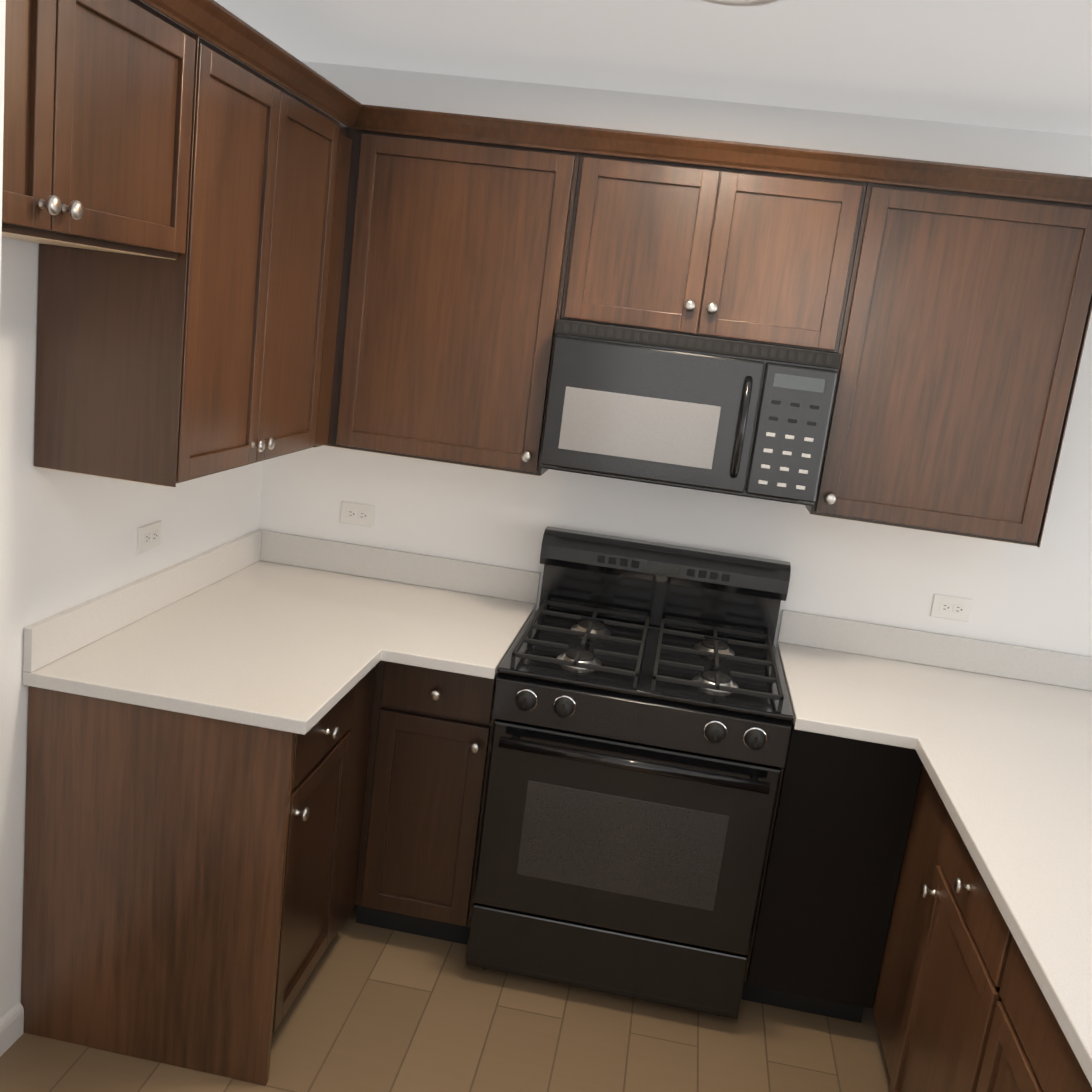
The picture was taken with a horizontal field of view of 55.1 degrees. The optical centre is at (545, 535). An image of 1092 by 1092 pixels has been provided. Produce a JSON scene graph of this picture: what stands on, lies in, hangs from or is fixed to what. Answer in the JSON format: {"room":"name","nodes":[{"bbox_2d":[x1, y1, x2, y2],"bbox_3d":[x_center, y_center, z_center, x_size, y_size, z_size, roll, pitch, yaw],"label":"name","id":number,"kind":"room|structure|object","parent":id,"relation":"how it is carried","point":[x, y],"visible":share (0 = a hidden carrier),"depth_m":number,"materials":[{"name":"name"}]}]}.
{"room":"kitchen","nodes":[
{"label":"kitchen","id":0,"kind":"room"},
{"bbox_2d":[0,0,5,299],"bbox_3d":[-1.355,0.671,-1.345,0.591,2.486,5.434,8,11,7],"label":"wall","id":1,"kind":"structure","parent":0,"point":[2,32],"depth_m":1.12,"materials":[{"name":"paint"}]},
{"bbox_2d":[0,1,284,1018],"bbox_3d":[-1.154,-0.048,2.338,0.115,2.486,2.281,8,11,7],"label":"wall","id":2,"kind":"structure","parent":0,"point":[68,541],"depth_m":2.36,"materials":[{"name":"paint"}]},
{"bbox_2d":[0,1002,23,1056],"bbox_3d":[-1.316,1.230,2.028,0.014,0.082,0.942,8,11,7],"label":"baseboard","id":3,"kind":"structure","parent":2,"relation":"attached to","point":[11,1025],"depth_m":2.42,"materials":[{"name":"white wood"}]},
{"bbox_2d":[2,0,201,267],"bbox_3d":[-0.917,-0.703,1.636,0.323,0.430,0.898,8,11,7],"label":"upper cabinet","id":4,"kind":"object","parent":2,"relation":"attached to","point":[100,131],"depth_m":1.77,"materials":[{"name":"brown wood"}]},
{"bbox_2d":[23,529,260,672],"bbox_3d":[-1.043,0.141,2.878,0.020,0.102,1.219,8,11,7],"label":"backsplash","id":5,"kind":"structure","parent":2,"relation":"attached to","point":[61,634],"depth_m":2.67,"materials":[{"name":"white stone"}]},
{"bbox_2d":[137,521,161,553],"bbox_3d":[-1.046,0.005,2.762,0.008,0.072,0.115,8,11,7],"label":"electrical outlet","id":6,"kind":"object","parent":2,"relation":"attached to","point":[149,537],"visible":1,"depth_m":2.75,"materials":[{"name":"plastic"}]},
{"bbox_2d":[34,24,353,486],"bbox_3d":[-0.812,-0.640,2.565,0.323,0.893,0.916,8,11,7],"label":"upper cabinet","id":7,"kind":"object","parent":2,"relation":"attached to","point":[244,264],"depth_m":2.26,"materials":[{"name":"brown wood"}]},
{"bbox_2d":[0,905,890,1091],"bbox_3d":[-0.989,1.760,0.015,4.300,0.080,8.200,8,11,7],"label":"floor","id":8,"kind":"structure","parent":0,"point":[374,1009],"depth_m":2.69,"materials":[{"name":"tile"}]},
{"bbox_2d":[21,689,356,1085],"bbox_3d":[-0.868,0.763,2.578,0.618,0.881,0.424,8,11,7],"label":"base cabinet","id":9,"kind":"object","parent":8,"relation":"on","point":[257,765],"depth_m":2.38,"materials":[{"name":"brown wood"}]},
{"bbox_2d":[23,561,536,760],"bbox_3d":[-0.590,0.273,2.845,0.956,0.032,1.240,8,11,7],"label":"countertop","id":10,"kind":"structure","parent":9,"relation":"on","point":[319,654],"depth_m":2.78,"materials":[{"name":"white stone"}]},
{"bbox_2d":[341,745,372,925],"bbox_3d":[-0.828,0.713,2.848,0.618,0.881,0.226,8,11,7],"label":"base cabinet","id":11,"kind":"object","parent":8,"relation":"on","point":[364,756],"depth_m":2.90,"materials":[{"name":"brown wood"}]},
{"bbox_2d":[357,617,529,944],"bbox_3d":[-0.305,0.707,3.201,0.356,0.881,0.618,8,11,7],"label":"base cabinet","id":12,"kind":"object","parent":8,"relation":"on","point":[423,819],"depth_m":2.92,"materials":[{"name":"brown wood"}]},
{"bbox_2d":[466,526,793,1018],"bbox_3d":[0.252,0.661,3.018,0.758,1.176,0.740,8,11,7],"label":"range","id":13,"kind":"object","parent":8,"relation":"on","point":[642,716],"visible":1,"depth_m":2.76,"materials":[{"name":"black metal"}]},
{"bbox_2d":[741,645,860,1022],"bbox_3d":[0.795,0.870,3.067,0.345,0.881,0.616,8,11,7],"label":"base cabinet","id":14,"kind":"object","parent":8,"relation":"on","point":[796,959],"depth_m":2.80,"materials":[{"name":"black wood"}]},
{"bbox_2d":[777,641,1091,1091],"bbox_3d":[1.105,0.704,1.751,1.224,0.032,3.027,8,11,7],"label":"countertop","id":15,"kind":"structure","parent":14,"relation":"on","point":[952,808],"depth_m":2.45,"materials":[{"name":"white stone"}]},
{"bbox_2d":[214,0,1091,135],"bbox_3d":[1.284,-0.444,-0.732,8.300,0.080,8.200,8,11,7],"label":"ceiling","id":16,"kind":"structure","parent":0,"point":[1019,64],"depth_m":2.55,"materials":[{"name":"paint"}]},
{"bbox_2d":[703,0,777,5],"bbox_3d":[0.372,-1.116,2.056,0.210,0.080,0.210,8,11,7],"label":"recessed light","id":17,"kind":"object","parent":16,"relation":"in","point":[742,2],"visible":1,"depth_m":2.14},
{"bbox_2d":[259,61,1091,656],"bbox_3d":[2.262,0.220,3.104,6.715,2.486,0.115,8,11,7],"label":"wall","id":18,"kind":"structure","parent":0,"point":[1021,595],"depth_m":3.20,"materials":[{"name":"paint"}]},
{"bbox_2d":[340,501,374,526],"bbox_3d":[-0.617,-0.069,3.421,0.115,0.072,0.008,8,11,7],"label":"electrical outlet","id":19,"kind":"object","parent":18,"relation":"attached to","point":[357,514],"visible":1,"depth_m":3.42,"materials":[{"name":"plastic"}]},
{"bbox_2d":[354,106,585,475],"bbox_3d":[-0.236,-0.700,3.084,0.608,0.945,0.323,8,11,7],"label":"upper cabinet","id":20,"kind":"object","parent":18,"relation":"attached to","point":[471,243],"depth_m":2.93,"materials":[{"name":"brown wood"}]},
{"bbox_2d":[261,530,1091,688],"bbox_3d":[0.486,0.245,3.305,2.950,0.102,0.020,8,11,7],"label":"backsplash","id":21,"kind":"structure","parent":18,"relation":"attached to","point":[1024,663],"depth_m":3.25,"materials":[{"name":"white stone"}]},
{"bbox_2d":[562,127,877,359],"bbox_3d":[0.464,-0.817,2.957,0.760,0.499,0.323,8,11,7],"label":"upper cabinet","id":22,"kind":"object","parent":18,"relation":"attached to","point":[720,239],"depth_m":2.80,"materials":[{"name":"brown wood"}]},
{"bbox_2d":[539,319,840,505],"bbox_3d":[0.399,-0.358,2.981,0.756,0.414,0.458,8,11,7],"label":"microwave","id":23,"kind":"object","parent":22,"relation":"attached to","point":[736,418],"visible":1,"depth_m":2.80,"materials":[{"name":"black plastic"}]},
{"bbox_2d":[805,156,1091,546],"bbox_3d":[1.111,-0.500,2.918,0.609,0.945,0.323,8,11,7],"label":"upper cabinet","id":24,"kind":"object","parent":18,"relation":"attached to","point":[970,318],"depth_m":2.76,"materials":[{"name":"brown wood"}]},
{"bbox_2d":[930,594,972,621],"bbox_3d":[1.239,0.221,3.195,0.115,0.072,0.008,8,11,7],"label":"electrical outlet","id":25,"kind":"object","parent":18,"relation":"attached to","point":[951,607],"visible":1,"depth_m":3.19,"materials":[{"name":"plastic"}]}
]}

